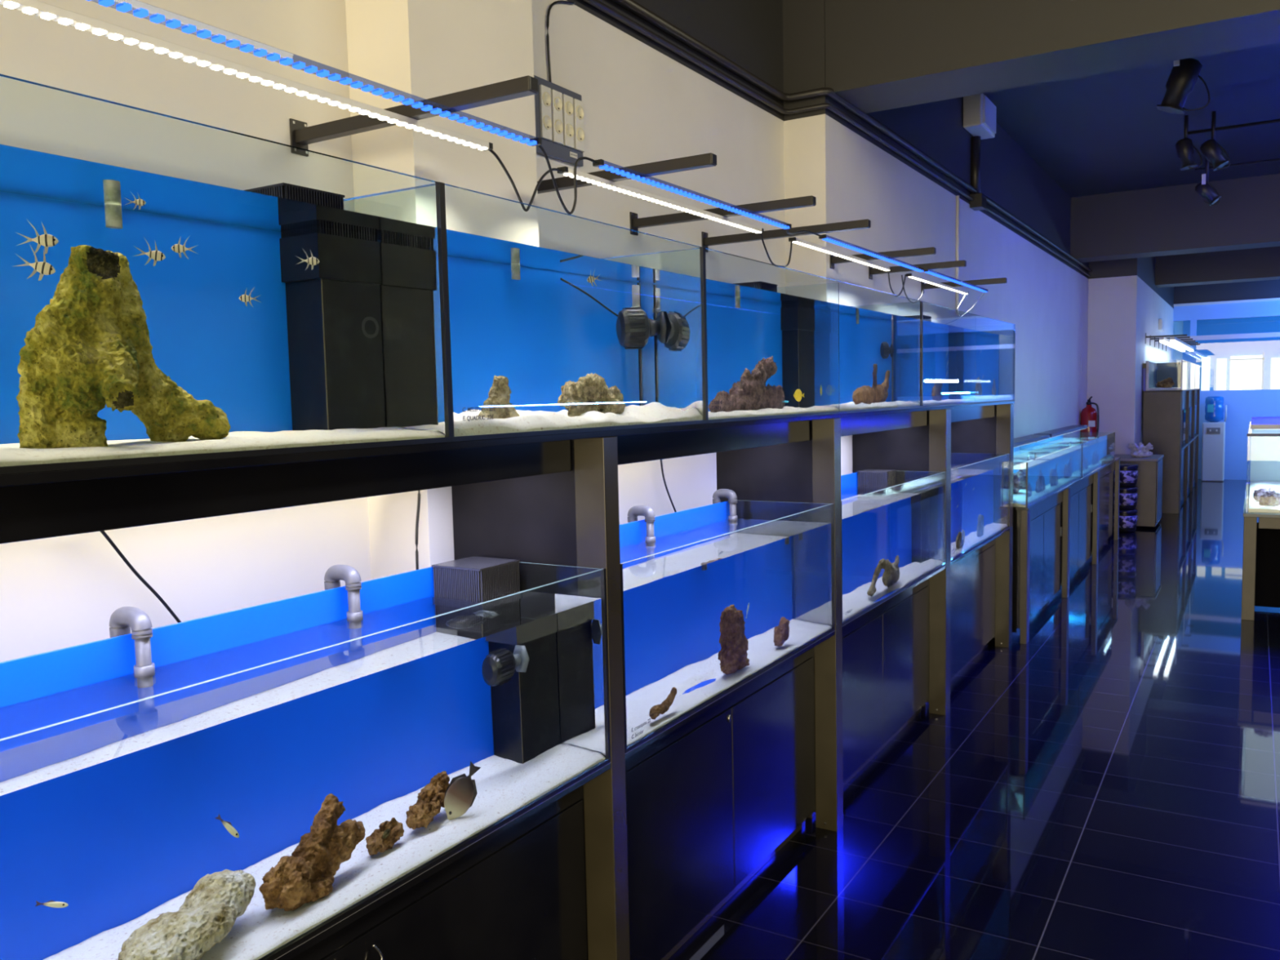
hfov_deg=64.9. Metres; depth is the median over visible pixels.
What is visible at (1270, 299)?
trim
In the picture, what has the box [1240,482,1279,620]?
display table
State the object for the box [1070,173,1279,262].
ceiling beam
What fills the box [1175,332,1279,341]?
frame bar
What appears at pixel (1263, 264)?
ceiling beam
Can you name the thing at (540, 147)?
power cable
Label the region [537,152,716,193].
bracket
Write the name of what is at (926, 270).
light bar
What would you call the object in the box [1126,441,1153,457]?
coral
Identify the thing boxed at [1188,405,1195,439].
aquarium
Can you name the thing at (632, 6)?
cable conduit
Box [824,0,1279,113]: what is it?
ceiling beam
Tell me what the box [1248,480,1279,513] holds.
bed
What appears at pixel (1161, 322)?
switch box
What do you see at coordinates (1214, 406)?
water bottle
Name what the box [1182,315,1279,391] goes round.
wall
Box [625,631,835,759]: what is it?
shelf
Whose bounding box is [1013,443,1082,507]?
aquarium
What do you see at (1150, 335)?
bracket
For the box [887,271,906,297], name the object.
power cable
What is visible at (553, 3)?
wire
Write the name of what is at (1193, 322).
frame bar
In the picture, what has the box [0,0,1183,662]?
wall
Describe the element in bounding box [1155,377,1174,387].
rock
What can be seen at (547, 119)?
socket
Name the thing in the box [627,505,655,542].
pipe
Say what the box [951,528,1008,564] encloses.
shelf
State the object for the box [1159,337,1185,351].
light bar
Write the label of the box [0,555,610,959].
aquarium
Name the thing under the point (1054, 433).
light
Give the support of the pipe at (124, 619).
attached to the aquarium at (284, 767)
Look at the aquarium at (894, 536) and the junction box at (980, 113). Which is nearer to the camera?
the aquarium at (894, 536)
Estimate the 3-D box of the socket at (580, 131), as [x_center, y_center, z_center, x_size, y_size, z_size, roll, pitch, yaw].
[-0.194,-1.128,3.286,0.003,0.043,0.043,2,5,31]
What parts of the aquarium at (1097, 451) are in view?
panel, glass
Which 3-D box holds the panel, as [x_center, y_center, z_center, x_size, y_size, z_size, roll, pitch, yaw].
[-0.272,-1.138,3.183,0.030,0.230,0.315,2,5,31]
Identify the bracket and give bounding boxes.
[289,75,537,156]
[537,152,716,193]
[629,195,816,235]
[701,218,871,252]
[830,247,936,269]
[868,260,966,279]
[920,277,1007,293]
[1145,333,1186,343]
[1149,335,1190,345]
[1154,337,1192,346]
[1158,340,1195,348]
[1162,342,1197,350]
[1165,343,1199,351]
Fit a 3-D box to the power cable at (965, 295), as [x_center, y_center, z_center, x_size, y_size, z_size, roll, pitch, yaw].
[1.993,-1.080,6.368,0.112,0.187,0.320,-1,5,7]
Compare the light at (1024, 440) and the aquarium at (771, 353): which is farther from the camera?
the light at (1024, 440)
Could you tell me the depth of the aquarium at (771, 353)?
3.28 m
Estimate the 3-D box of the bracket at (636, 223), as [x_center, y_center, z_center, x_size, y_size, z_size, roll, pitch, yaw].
[0.272,-0.916,3.451,0.692,0.078,0.048,2,5,31]
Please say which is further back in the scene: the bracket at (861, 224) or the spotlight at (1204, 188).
the spotlight at (1204, 188)
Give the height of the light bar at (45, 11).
0.018 m
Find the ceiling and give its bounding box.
[982,42,1279,197]
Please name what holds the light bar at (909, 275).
attached to the bracket at (1002, 280)
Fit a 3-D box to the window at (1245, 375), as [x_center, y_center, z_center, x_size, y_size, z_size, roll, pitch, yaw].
[11.290,-1.939,18.748,0.510,0.750,0.040,2,5,31]
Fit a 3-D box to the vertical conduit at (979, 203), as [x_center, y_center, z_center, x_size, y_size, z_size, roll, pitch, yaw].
[2.348,-2.138,7.004,0.095,0.490,0.140,2,5,31]
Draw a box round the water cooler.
[1200,395,1226,481]
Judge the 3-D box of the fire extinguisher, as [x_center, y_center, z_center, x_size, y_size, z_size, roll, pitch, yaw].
[5.176,-0.674,11.573,0.176,0.579,0.217,-3,5,-19]
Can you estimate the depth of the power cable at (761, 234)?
3.81 m
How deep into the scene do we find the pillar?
2.50 m
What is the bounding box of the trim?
[1173,297,1279,306]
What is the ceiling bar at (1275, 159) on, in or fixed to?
hanging from the ceiling
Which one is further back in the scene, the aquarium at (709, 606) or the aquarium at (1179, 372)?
the aquarium at (1179, 372)
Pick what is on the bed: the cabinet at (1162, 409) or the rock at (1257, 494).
the rock at (1257, 494)
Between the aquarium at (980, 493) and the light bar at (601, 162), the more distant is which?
the aquarium at (980, 493)
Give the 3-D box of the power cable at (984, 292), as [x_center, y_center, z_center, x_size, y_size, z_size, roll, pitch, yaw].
[2.047,-1.081,6.179,0.153,0.157,0.017,-1,5,-2]
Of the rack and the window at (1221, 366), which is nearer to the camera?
the rack
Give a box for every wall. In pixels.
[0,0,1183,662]
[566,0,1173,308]
[1173,279,1279,479]
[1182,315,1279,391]
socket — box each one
[542,92,551,106]
[542,115,551,129]
[554,97,562,111]
[554,119,563,133]
[564,101,573,115]
[565,123,573,137]
[576,105,584,119]
[576,127,584,141]
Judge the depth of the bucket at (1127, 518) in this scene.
10.90 m
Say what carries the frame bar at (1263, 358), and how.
attached to the window at (1245, 375)
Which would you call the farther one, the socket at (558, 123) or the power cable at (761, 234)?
the power cable at (761, 234)
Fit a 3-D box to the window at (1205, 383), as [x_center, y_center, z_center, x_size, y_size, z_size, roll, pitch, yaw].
[10.732,-1.929,19.091,0.140,0.800,0.040,2,5,31]
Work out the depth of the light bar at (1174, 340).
13.85 m
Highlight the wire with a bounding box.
[546,0,575,82]
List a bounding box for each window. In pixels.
[1200,356,1210,391]
[1216,358,1226,390]
[1229,355,1262,390]
[1270,357,1279,389]
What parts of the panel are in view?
socket plate, socket plate, socket plate, socket plate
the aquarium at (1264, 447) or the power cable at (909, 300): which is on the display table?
the aquarium at (1264, 447)
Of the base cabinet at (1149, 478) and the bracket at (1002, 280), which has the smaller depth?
the bracket at (1002, 280)
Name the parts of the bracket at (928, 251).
plate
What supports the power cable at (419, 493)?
hanging from the rack
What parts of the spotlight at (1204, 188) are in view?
stem, colour frame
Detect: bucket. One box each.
[1112,508,1137,532]
[1113,463,1138,487]
[1113,486,1137,510]
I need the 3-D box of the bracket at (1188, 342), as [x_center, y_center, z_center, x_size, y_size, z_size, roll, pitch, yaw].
[8.048,-2.017,14.996,0.467,0.135,0.060,2,5,31]
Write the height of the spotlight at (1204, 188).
0.519 m
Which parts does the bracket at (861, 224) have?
plate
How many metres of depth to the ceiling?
7.72 m
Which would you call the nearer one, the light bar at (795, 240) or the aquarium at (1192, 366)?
the light bar at (795, 240)
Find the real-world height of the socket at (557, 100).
0.043 m
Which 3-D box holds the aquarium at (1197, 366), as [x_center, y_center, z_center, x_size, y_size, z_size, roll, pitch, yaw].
[8.430,-1.598,15.624,0.401,0.369,1.402,2,5,31]
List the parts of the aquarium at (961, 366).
glass, trim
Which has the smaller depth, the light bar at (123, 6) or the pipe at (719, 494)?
the light bar at (123, 6)
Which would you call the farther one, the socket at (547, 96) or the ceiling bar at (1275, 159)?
the ceiling bar at (1275, 159)
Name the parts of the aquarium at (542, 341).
glass, glass, trim, glass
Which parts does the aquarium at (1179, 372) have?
panel, panel, glass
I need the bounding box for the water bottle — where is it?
[1204,395,1223,422]
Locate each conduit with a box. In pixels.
[582,0,1090,276]
[612,0,1092,271]
[955,195,959,315]
[969,135,986,210]
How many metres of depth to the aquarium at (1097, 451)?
8.98 m
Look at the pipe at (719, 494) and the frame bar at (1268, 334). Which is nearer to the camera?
the pipe at (719, 494)
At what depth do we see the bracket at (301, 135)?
2.15 m
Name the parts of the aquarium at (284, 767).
panel, glass, panel, trim, glass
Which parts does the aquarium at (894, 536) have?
panel, glass, panel, trim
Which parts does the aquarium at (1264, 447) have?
glass, rim trim, panel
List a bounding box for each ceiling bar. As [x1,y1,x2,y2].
[1184,119,1279,134]
[1195,158,1279,170]
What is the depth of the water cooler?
16.40 m
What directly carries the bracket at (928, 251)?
attached to the wall at (642, 105)
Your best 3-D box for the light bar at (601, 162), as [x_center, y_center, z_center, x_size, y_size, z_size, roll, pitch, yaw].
[0.212,-0.863,3.108,0.027,0.018,1.241,2,5,31]
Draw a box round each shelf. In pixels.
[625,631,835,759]
[841,566,945,630]
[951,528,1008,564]
[1181,433,1198,451]
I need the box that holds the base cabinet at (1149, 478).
[1113,453,1164,526]
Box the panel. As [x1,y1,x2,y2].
[533,75,584,166]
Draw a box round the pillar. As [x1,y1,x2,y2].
[345,0,538,579]
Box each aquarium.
[0,74,451,474]
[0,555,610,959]
[343,182,706,441]
[606,247,922,423]
[619,500,835,753]
[840,469,946,626]
[862,301,1015,407]
[951,453,1009,562]
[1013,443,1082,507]
[1019,431,1115,477]
[1145,360,1189,391]
[1181,408,1186,444]
[1188,362,1195,389]
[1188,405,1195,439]
[1194,364,1199,388]
[1245,425,1279,513]
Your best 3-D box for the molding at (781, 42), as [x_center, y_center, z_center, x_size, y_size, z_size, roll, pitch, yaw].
[3.220,-2.419,8.384,0.925,0.735,26.400,2,5,31]
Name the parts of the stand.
post, cabinet door, cabinet door, rail, post, cabinet door, cabinet door, post, cabinet door, post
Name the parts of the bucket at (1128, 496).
lid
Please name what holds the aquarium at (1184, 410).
on the cabinet at (1162, 409)
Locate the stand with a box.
[991,457,1120,644]
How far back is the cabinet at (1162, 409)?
12.45 m
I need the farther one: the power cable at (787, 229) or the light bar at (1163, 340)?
the light bar at (1163, 340)
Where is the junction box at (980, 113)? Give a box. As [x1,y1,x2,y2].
[963,93,996,139]
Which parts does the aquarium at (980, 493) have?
panel, trim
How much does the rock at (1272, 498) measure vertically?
0.106 m
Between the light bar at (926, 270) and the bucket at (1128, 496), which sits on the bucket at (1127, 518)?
the bucket at (1128, 496)
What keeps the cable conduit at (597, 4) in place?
attached to the molding at (781, 42)
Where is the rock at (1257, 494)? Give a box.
[1253,486,1271,501]
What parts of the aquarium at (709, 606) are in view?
panel, glass, panel, trim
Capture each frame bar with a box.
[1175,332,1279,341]
[1190,320,1196,336]
[1228,352,1265,389]
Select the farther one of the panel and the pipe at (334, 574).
the panel
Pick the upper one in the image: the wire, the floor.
the wire
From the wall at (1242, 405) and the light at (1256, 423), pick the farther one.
the wall at (1242, 405)
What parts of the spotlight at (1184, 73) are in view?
colour frame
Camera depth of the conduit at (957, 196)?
6.69 m
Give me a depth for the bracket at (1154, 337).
13.74 m
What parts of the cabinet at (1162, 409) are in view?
panel, post, cabinet door, post, cabinet door, post, cabinet door, post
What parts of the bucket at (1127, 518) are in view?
lid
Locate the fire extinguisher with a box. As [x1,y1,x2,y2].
[1080,395,1098,436]
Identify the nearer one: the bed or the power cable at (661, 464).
the power cable at (661, 464)
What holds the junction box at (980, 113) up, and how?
attached to the molding at (781, 42)
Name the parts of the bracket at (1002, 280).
plate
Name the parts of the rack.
rail, cabinet door, panel, post, cabinet door, rail, panel, cabinet door, post, cabinet door, rail, panel, cabinet door, post, cabinet door, rail, panel, cabinet door, post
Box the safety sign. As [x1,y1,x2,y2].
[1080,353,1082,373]
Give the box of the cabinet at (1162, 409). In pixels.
[1142,388,1199,514]
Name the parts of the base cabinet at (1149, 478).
panel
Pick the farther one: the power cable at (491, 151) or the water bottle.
the water bottle
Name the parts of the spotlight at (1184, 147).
stem, colour frame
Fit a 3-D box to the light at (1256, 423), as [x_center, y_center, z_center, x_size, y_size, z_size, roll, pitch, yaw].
[5.014,-0.395,7.186,1.130,0.074,1.700,2,5,31]
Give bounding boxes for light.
[1013,434,1049,448]
[1034,425,1087,442]
[1248,416,1279,433]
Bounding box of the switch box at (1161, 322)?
[1158,319,1164,331]
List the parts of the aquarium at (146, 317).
glass, trim, glass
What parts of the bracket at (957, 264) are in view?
plate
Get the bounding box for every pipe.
[109,606,155,677]
[324,564,363,621]
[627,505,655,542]
[712,488,737,520]
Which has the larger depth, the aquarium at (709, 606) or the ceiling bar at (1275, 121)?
the ceiling bar at (1275, 121)
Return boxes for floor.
[667,479,1279,959]
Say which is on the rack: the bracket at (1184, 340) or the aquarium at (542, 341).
the aquarium at (542, 341)
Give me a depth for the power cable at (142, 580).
2.01 m
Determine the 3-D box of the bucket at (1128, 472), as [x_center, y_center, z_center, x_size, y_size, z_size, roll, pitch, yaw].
[5.286,-0.050,10.965,0.266,0.243,0.267,2,5,31]
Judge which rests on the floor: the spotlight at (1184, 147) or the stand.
the stand
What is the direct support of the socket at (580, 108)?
attached to the panel
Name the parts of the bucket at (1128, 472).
lid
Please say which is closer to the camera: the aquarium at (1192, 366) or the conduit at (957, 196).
the conduit at (957, 196)
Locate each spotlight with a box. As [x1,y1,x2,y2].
[1156,57,1209,114]
[1175,115,1202,170]
[1195,159,1221,205]
[1200,111,1230,171]
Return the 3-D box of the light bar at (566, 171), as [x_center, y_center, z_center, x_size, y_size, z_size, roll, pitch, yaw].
[0.119,-0.867,3.185,0.027,0.018,1.254,2,5,31]
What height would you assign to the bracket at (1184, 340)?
0.135 m
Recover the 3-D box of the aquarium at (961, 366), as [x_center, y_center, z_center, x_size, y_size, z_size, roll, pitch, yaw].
[1.597,-0.641,5.384,0.395,0.471,2.004,2,5,31]
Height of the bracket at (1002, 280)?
0.078 m
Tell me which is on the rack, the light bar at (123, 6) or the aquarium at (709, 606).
the aquarium at (709, 606)
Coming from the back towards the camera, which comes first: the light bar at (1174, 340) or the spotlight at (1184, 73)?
the light bar at (1174, 340)
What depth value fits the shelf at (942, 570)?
4.13 m
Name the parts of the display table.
leg, panel, rail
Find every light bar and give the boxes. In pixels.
[0,0,493,151]
[86,0,542,146]
[556,166,764,233]
[592,159,791,229]
[788,236,890,271]
[818,234,924,271]
[906,273,968,294]
[924,268,987,292]
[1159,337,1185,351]
[1169,336,1193,351]
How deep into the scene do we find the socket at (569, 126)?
3.23 m
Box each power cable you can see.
[100,530,181,622]
[415,490,420,569]
[488,149,562,211]
[537,145,598,214]
[660,459,676,512]
[760,232,792,267]
[786,228,821,236]
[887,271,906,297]
[901,275,924,303]
[945,294,965,324]
[961,292,985,316]
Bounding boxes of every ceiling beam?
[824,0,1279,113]
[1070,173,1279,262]
[1155,246,1279,287]
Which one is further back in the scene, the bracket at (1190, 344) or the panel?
the bracket at (1190, 344)
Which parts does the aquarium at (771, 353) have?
glass, divider glass, glass, trim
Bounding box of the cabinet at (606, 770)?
[275,763,610,959]
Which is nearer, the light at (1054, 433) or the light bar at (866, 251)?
the light bar at (866, 251)
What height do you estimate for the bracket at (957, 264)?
0.078 m
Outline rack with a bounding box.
[0,400,1014,959]
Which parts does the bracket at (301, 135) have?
plate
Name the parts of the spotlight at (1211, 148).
stem, colour frame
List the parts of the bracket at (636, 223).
plate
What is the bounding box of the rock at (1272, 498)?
[1258,490,1279,506]
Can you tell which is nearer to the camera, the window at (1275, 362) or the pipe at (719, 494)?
the pipe at (719, 494)
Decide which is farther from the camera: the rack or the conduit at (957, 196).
the conduit at (957, 196)
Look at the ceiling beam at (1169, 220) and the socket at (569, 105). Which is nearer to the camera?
the socket at (569, 105)
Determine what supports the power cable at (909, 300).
hanging from the light bar at (909, 275)
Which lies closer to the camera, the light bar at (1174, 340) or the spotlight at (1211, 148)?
the spotlight at (1211, 148)
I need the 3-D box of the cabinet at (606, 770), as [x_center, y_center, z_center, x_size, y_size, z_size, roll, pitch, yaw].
[-0.863,0.749,1.478,0.466,0.016,2.294,2,5,31]
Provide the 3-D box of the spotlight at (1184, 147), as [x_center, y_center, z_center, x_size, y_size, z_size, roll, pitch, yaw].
[4.136,-2.543,7.577,0.183,0.397,0.128,2,5,31]
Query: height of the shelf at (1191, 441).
0.030 m

